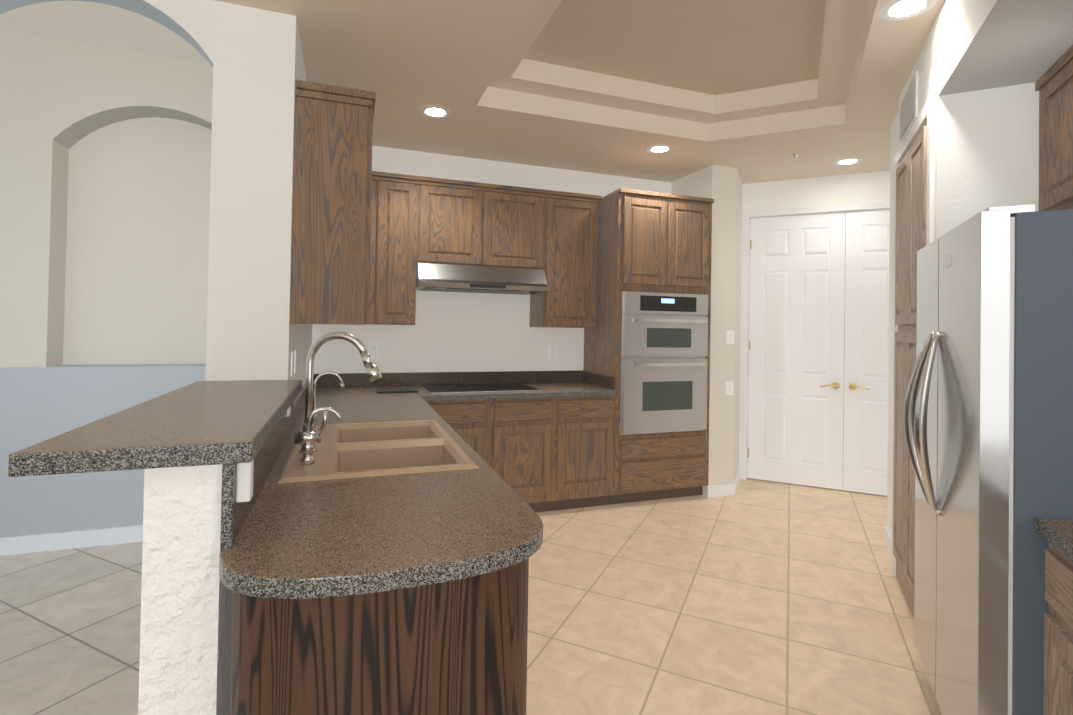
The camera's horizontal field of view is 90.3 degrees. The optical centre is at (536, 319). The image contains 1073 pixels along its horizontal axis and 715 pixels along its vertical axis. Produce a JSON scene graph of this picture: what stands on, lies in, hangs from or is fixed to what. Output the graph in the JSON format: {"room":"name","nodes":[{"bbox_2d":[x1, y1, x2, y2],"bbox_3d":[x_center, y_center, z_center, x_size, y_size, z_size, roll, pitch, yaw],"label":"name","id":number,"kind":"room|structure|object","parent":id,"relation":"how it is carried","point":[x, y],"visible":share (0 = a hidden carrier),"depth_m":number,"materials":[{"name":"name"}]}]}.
{"room":"kitchen","nodes":[
{"label":"kitchen","id":0,"kind":"room"},
{"bbox_2d":[0,1,208,63],"bbox_3d":[-3.586,-1.742,2.352,4.130,0.046,1.230,1,-1,-19],"label":"ceiling","id":1,"kind":"structure","parent":0,"point":[98,25],"depth_m":3.10,"materials":[{"name":"white paint"}]},
{"bbox_2d":[0,31,212,537],"bbox_3d":[-3.875,-0.195,3.073,4.130,3.130,0.340,1,-1,-19],"label":"wall","id":2,"kind":"structure","parent":0,"point":[105,163],"depth_m":3.37,"materials":[{"name":"paint"}]},
{"bbox_2d":[0,525,142,555],"bbox_3d":[-3.841,1.318,2.886,4.130,0.100,0.015,1,-1,-19],"label":"baseboard","id":3,"kind":"structure","parent":2,"relation":"attached to","point":[62,540],"depth_m":3.24,"materials":[{"name":"white"}]},
{"bbox_2d":[0,0,214,66],"bbox_3d":[-3.379,-0.205,1.673,4.130,3.130,0.170,1,-1,-19],"label":"wall","id":4,"kind":"structure","parent":0,"point":[190,22],"depth_m":2.28,"materials":[{"name":"paint"}]},
{"bbox_2d":[138,1,312,714],"bbox_3d":[-1.338,-0.161,2.572,0.320,3.135,3.135,1,-1,-19],"label":"wall","id":5,"kind":"structure","parent":0,"point":[253,333],"depth_m":2.30,"materials":[{"name":"white paint"}]},
{"bbox_2d":[8,380,301,476],"bbox_3d":[-1.023,0.283,1.701,0.410,0.044,1.337,1,-1,-19],"label":"bar","id":6,"kind":"object","parent":5,"relation":"on","point":[199,423],"visible":1,"depth_m":1.21,"materials":[{"name":"stone"}]},
{"bbox_2d":[287,405,290,416],"bbox_3d":[-1.002,0.355,2.160,0.006,0.065,0.070,1,-1,-19],"label":"outlet","id":7,"kind":"object","parent":5,"relation":"attached to","point":[288,411],"visible":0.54,"depth_m":2.14,"materials":[{"name":"white plastic"}]},
{"bbox_2d":[291,350,296,375],"bbox_3d":[-1.159,0.210,2.535,0.007,0.114,0.070,1,-1,-19],"label":"outlet","id":8,"kind":"object","parent":5,"relation":"attached to","point":[293,362],"depth_m":2.55,"materials":[{"name":"white plastic"}]},
{"bbox_2d":[290,80,375,324],"bbox_3d":[-1.028,-0.523,2.711,0.338,1.095,0.515,1,-1,-19],"label":"upper cabinet","id":9,"kind":"object","parent":5,"relation":"attached to","point":[330,271],"visible":1,"depth_m":2.45,"materials":[{"name":"brown wood"}]},
{"bbox_2d":[0,478,941,714],"bbox_3d":[-0.406,1.437,1.669,10.000,0.050,8.800,1,-1,-19],"label":"floor","id":10,"kind":"structure","parent":0,"point":[751,596],"depth_m":2.57,"materials":[{"name":"tile"}]},
{"bbox_2d":[228,558,528,714],"bbox_3d":[-0.342,0.971,1.239,0.708,0.874,0.370,1,-1,-19],"label":"base cabinet","id":11,"kind":"object","parent":10,"relation":"on","point":[457,647],"visible":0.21,"depth_m":1.05,"materials":[{"name":"brown wood"}]},
{"bbox_2d":[219,372,542,598],"bbox_3d":[-0.798,0.432,2.578,0.720,0.220,3.232,1,-1,-19],"label":"countertop","id":12,"kind":"structure","parent":11,"relation":"on","point":[329,538],"depth_m":1.29,"materials":[{"name":"stone"}]},
{"bbox_2d":[299,332,382,452],"bbox_3d":[-0.711,0.264,1.947,0.287,0.438,0.151,1,-1,-19],"label":"faucet","id":13,"kind":"object","parent":12,"relation":"on","point":[373,373],"visible":0.88,"depth_m":1.94,"materials":[{"name":"silver metal"}]},
{"bbox_2d":[278,420,478,482],"bbox_3d":[-0.636,0.588,2.124,0.615,0.202,0.910,1,-1,-19],"label":"sink","id":14,"kind":"object","parent":12,"relation":"in","point":[355,450],"visible":0.56,"depth_m":2.10,"materials":[{"name":"beige ceramic"}]},
{"bbox_2d":[294,407,341,464],"bbox_3d":[-0.728,0.387,1.784,0.146,0.187,0.070,1,-1,-19],"label":"dispenser","id":15,"kind":"object","parent":14,"relation":"on","point":[307,439],"visible":1,"depth_m":1.77,"materials":[{"name":"silver metal"}]},
{"bbox_2d":[313,371,344,431],"bbox_3d":[-0.901,0.354,2.297,0.141,0.260,0.040,1,-1,-19],"label":"faucet","id":16,"kind":"object","parent":14,"relation":"on","point":[342,385],"visible":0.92,"depth_m":2.28,"materials":[{"name":"silver metal"}]},
{"bbox_2d":[376,388,417,392],"bbox_3d":[-1.002,0.508,3.830,0.280,0.012,0.200,1,-1,-19],"label":"trivet","id":17,"kind":"object","parent":12,"relation":"on","point":[393,390],"visible":1,"depth_m":3.78,"materials":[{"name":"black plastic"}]},
{"bbox_2d":[426,396,614,511],"bbox_3d":[-0.211,1.010,4.163,1.522,0.874,0.628,1,-1,-19],"label":"base cabinet","id":18,"kind":"object","parent":10,"relation":"on","point":[544,454],"visible":0.67,"depth_m":3.94,"materials":[{"name":"brown wood"}]},
{"bbox_2d":[435,370,617,399],"bbox_3d":[-0.185,0.502,4.162,1.494,0.141,0.652,1,-1,-19],"label":"countertop","id":19,"kind":"structure","parent":18,"relation":"on","point":[571,383],"depth_m":4.36,"materials":[{"name":"stone"}]},
{"bbox_2d":[423,383,541,393],"bbox_3d":[-0.428,0.523,4.082,0.818,0.008,0.488,1,-1,-19],"label":"cooktop","id":20,"kind":"object","parent":19,"relation":"in","point":[475,388],"visible":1,"depth_m":4.03,"materials":[{"name":"black glass"}]},
{"bbox_2d":[583,188,713,504],"bbox_3d":[0.937,0.231,4.569,0.877,2.480,0.637,1,-1,-19],"label":"tall cabinet","id":21,"kind":"object","parent":10,"relation":"on","point":[654,242],"visible":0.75,"depth_m":4.28,"materials":[{"name":"brown wood"}]},
{"bbox_2d":[620,291,707,434],"bbox_3d":[0.971,0.351,4.473,0.782,1.122,0.545,1,-1,-19],"label":"double oven","id":22,"kind":"object","parent":21,"relation":"in","point":[664,348],"visible":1,"depth_m":4.25,"materials":[{"name":"silver metal"}]},
{"bbox_2d":[891,96,934,617],"bbox_3d":[2.107,0.249,2.628,0.476,2.436,0.894,1,-1,26],"label":"tall cabinet","id":23,"kind":"object","parent":10,"relation":"on","point":[911,191],"depth_m":2.73,"materials":[{"name":"brown wood"}]},
{"bbox_2d":[904,204,1072,714],"bbox_3d":[1.715,0.565,1.708,0.854,1.737,0.835,1,-1,26],"label":"refrigerator","id":24,"kind":"object","parent":10,"relation":"on","point":[988,416],"visible":1,"depth_m":1.47,"materials":[{"name":"silver metal"}]},
{"bbox_2d":[1043,543,1072,714],"bbox_3d":[1.390,0.995,0.780,0.658,0.874,1.095,1,-1,26],"label":"base cabinet","id":25,"kind":"object","parent":10,"relation":"on","point":[1058,664],"visible":0.92,"depth_m":1.32,"materials":[{"name":"brown wood"}]},
{"bbox_2d":[1034,516,1072,561],"bbox_3d":[1.394,0.487,0.788,0.667,0.141,1.095,1,-1,26],"label":"countertop","id":26,"kind":"structure","parent":25,"relation":"on","point":[1057,534],"depth_m":1.33,"materials":[{"name":"stone"}]},
{"bbox_2d":[312,146,670,373],"bbox_3d":[-0.229,-0.117,4.564,3.100,3.135,0.120,1,-1,-19],"label":"wall","id":27,"kind":"structure","parent":0,"point":[464,332],"depth_m":4.39,"materials":[{"name":"paint"}]},
{"bbox_2d":[369,343,377,357],"bbox_3d":[-1.260,0.238,4.127,0.070,0.114,0.009,1,-1,-19],"label":"outlet","id":28,"kind":"object","parent":27,"relation":"attached to","point":[373,349],"depth_m":4.12,"materials":[{"name":"white plastic"}]},
{"bbox_2d":[364,171,431,324],"bbox_3d":[-1.069,-0.505,4.017,0.435,1.090,0.348,1,-1,-19],"label":"upper cabinet","id":29,"kind":"object","parent":27,"relation":"attached to","point":[415,220],"depth_m":3.86,"materials":[{"name":"brown wood"}]},
{"bbox_2d":[428,177,495,266],"bbox_3d":[-0.665,-0.727,4.162,0.555,0.630,0.348,1,-1,-19],"label":"upper cabinet","id":30,"kind":"object","parent":27,"relation":"attached to","point":[463,212],"depth_m":4.02,"materials":[{"name":"brown wood"}]},
{"bbox_2d":[416,263,549,294],"bbox_3d":[-0.440,-0.311,4.159,0.985,0.186,0.499,1,-1,-19],"label":"range hood","id":31,"kind":"object","parent":27,"relation":"attached to","point":[463,278],"visible":0.9,"depth_m":3.99,"materials":[{"name":"silver metal"}]},
{"bbox_2d":[492,184,547,270],"bbox_3d":[-0.257,-0.718,4.306,0.570,0.630,0.348,1,-1,-19],"label":"upper cabinet","id":32,"kind":"object","parent":27,"relation":"attached to","point":[520,225],"depth_m":4.17,"materials":[{"name":"brown wood"}]},
{"bbox_2d":[549,346,556,358],"bbox_3d":[0.144,0.288,4.624,0.070,0.114,0.009,1,-1,-19],"label":"outlet","id":33,"kind":"object","parent":27,"relation":"attached to","point":[552,349],"depth_m":4.62,"materials":[{"name":"white plastic"}]},
{"bbox_2d":[530,190,599,327],"bbox_3d":[0.196,-0.478,4.465,0.539,1.090,0.348,1,-1,-19],"label":"upper cabinet","id":34,"kind":"object","parent":27,"relation":"attached to","point":[571,275],"depth_m":4.32,"materials":[{"name":"brown wood"}]},
{"bbox_2d":[215,0,944,183],"bbox_3d":[-0.308,-1.492,1.723,9.900,0.260,8.800,1,-1,-19],"label":"ceiling","id":35,"kind":"structure","parent":0,"point":[755,91],"depth_m":3.26,"materials":[{"name":"paint"}]},
{"bbox_2d":[419,105,451,117],"bbox_3d":[-0.654,-1.339,3.456,0.210,0.010,0.210,1,-1,-19],"label":"recessed light","id":36,"kind":"object","parent":35,"relation":"in","point":[434,111],"visible":1,"depth_m":3.44,"materials":[{"name":"white"}]},
{"bbox_2d":[646,144,673,153],"bbox_3d":[0.948,-1.304,4.097,0.210,0.010,0.210,1,-1,-19],"label":"recessed light","id":37,"kind":"object","parent":35,"relation":"in","point":[660,148],"visible":0.98,"depth_m":4.08,"materials":[{"name":"white"}]},
{"bbox_2d":[790,154,798,159],"bbox_3d":[2.024,-1.273,4.187,0.060,0.033,0.060,1,-1,-19],"label":"sprinkler","id":38,"kind":"object","parent":35,"relation":"attached to","point":[794,156],"visible":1,"depth_m":4.18,"materials":[{"name":"silver metal"}]},
{"bbox_2d":[833,157,862,165],"bbox_3d":[2.520,-1.274,4.321,0.210,0.010,0.210,1,-1,-19],"label":"recessed light","id":39,"kind":"object","parent":35,"relation":"in","point":[847,161],"visible":1,"depth_m":4.31,"materials":[{"name":"white"}]},
{"bbox_2d":[878,0,936,20],"bbox_3d":[1.567,-1.317,2.258,0.210,0.010,0.210,1,-1,-19],"label":"recessed light","id":40,"kind":"object","parent":35,"relation":"in","point":[895,10],"visible":1,"depth_m":2.27,"materials":[{"name":"white"}]},
{"bbox_2d":[671,165,736,496],"bbox_3d":[1.453,-0.084,4.840,0.256,3.135,0.720,1,-1,-19],"label":"wall","id":41,"kind":"structure","parent":0,"point":[717,184],"depth_m":4.50,"materials":[{"name":"beige paint"}]},
{"bbox_2d":[707,483,734,497],"bbox_3d":[1.549,1.431,4.474,0.275,0.100,0.015,1,-1,-19],"label":"baseboard","id":42,"kind":"structure","parent":41,"relation":"attached to","point":[720,490],"depth_m":4.46,"materials":[{"name":"white wood"}]},
{"bbox_2d":[726,331,733,343],"bbox_3d":[1.641,0.153,4.517,0.075,0.114,0.010,1,-1,-19],"label":"light switch","id":43,"kind":"object","parent":41,"relation":"attached to","point":[729,340],"depth_m":4.51,"materials":[{"name":"white plastic"}]},
{"bbox_2d":[726,382,733,394],"bbox_3d":[1.634,0.582,4.512,0.075,0.114,0.010,1,-1,-19],"label":"light switch","id":44,"kind":"object","parent":41,"relation":"attached to","point":[729,385],"depth_m":4.51,"materials":[{"name":"white plastic"}]},
{"bbox_2d":[733,169,741,481],"bbox_3d":[1.757,-0.079,4.816,0.120,3.135,0.545,1,-1,26],"label":"wall","id":45,"kind":"structure","parent":0,"point":[737,326],"depth_m":4.77,"materials":[{"name":"beige paint"}]},
{"bbox_2d":[733,468,739,492],"bbox_3d":[1.789,1.438,4.761,0.015,0.100,0.520,1,-1,26],"label":"baseboard","id":46,"kind":"structure","parent":45,"relation":"attached to","point":[737,480],"depth_m":4.72,"materials":[{"name":"white wood"}]},
{"bbox_2d":[742,171,889,462],"bbox_3d":[2.640,-0.065,4.763,1.760,3.135,0.120,1,-1,26],"label":"wall","id":47,"kind":"structure","parent":0,"point":[854,188],"depth_m":4.78,"materials":[{"name":"paint"}]},
{"bbox_2d":[739,200,889,479],"bbox_3d":[2.715,0.243,4.711,1.705,2.520,0.138,1,-1,26],"label":"door frame","id":48,"kind":"structure","parent":47,"relation":"attached to","point":[745,289],"depth_m":4.99,"materials":[{"name":"white painted wood"}]},
{"bbox_2d":[747,209,889,495],"bbox_3d":[2.692,0.273,4.663,1.559,2.435,0.092,1,-1,26],"label":"double door","id":49,"kind":"structure","parent":47,"relation":"in","point":[816,373],"depth_m":4.76,"materials":[{"name":"white wood"}]},
{"bbox_2d":[887,111,898,533],"bbox_3d":[2.569,-0.086,3.197,0.700,3.135,0.508,1,-1,26],"label":"wall","id":50,"kind":"structure","parent":0,"point":[894,141],"depth_m":3.49,"materials":[{"name":"white paint"}]},
{"bbox_2d":[884,526,890,555],"bbox_3d":[2.224,1.428,3.340,0.015,0.100,0.520,1,-1,26],"label":"baseboard","id":51,"kind":"structure","parent":50,"relation":"attached to","point":[887,537],"depth_m":3.45,"materials":[{"name":"white wood"}]},
{"bbox_2d":[899,95,900,147],"bbox_3d":[2.432,-0.091,2.946,0.730,3.135,0.061,1,-1,26],"label":"door frame","id":52,"kind":"structure","parent":50,"relation":"attached to","point":[899,119],"depth_m":3.12,"materials":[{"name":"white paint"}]},
{"bbox_2d":[900,27,932,145],"bbox_3d":[2.272,-1.289,2.582,0.730,0.755,0.780,1,-1,26],"label":"wall","id":53,"kind":"structure","parent":0,"point":[923,66],"depth_m":2.54,"materials":[{"name":"white paint"}]},
{"bbox_2d":[900,71,917,143],"bbox_3d":[1.983,-1.118,2.849,0.015,0.230,0.420,1,-1,26],"label":"air vent","id":54,"kind":"object","parent":53,"relation":"in","point":[908,110],"visible":0.98,"depth_m":2.79,"materials":[{"name":"white metal"}]},
{"bbox_2d":[933,16,1038,239],"bbox_3d":[2.064,-0.107,2.174,0.730,3.135,0.090,1,-1,26],"label":"wall","id":55,"kind":"structure","parent":0,"point":[986,148],"depth_m":2.23,"materials":[{"name":"white paint"}]},
{"bbox_2d":[1035,45,1072,210],"bbox_3d":[2.078,-0.692,1.846,0.368,0.536,0.500,1,-1,26],"label":"upper cabinet","id":56,"kind":"object","parent":55,"relation":"attached to","point":[1054,85],"visible":0.94,"depth_m":1.96,"materials":[{"name":"brown wood"}]},
{"bbox_2d":[938,0,1072,95],"bbox_3d":[1.628,-1.337,1.233,0.730,0.715,2.030,1,-1,26],"label":"soffit","id":57,"kind":"structure","parent":0,"point":[985,44],"depth_m":1.93,"materials":[{"name":"white paint"}]}
]}

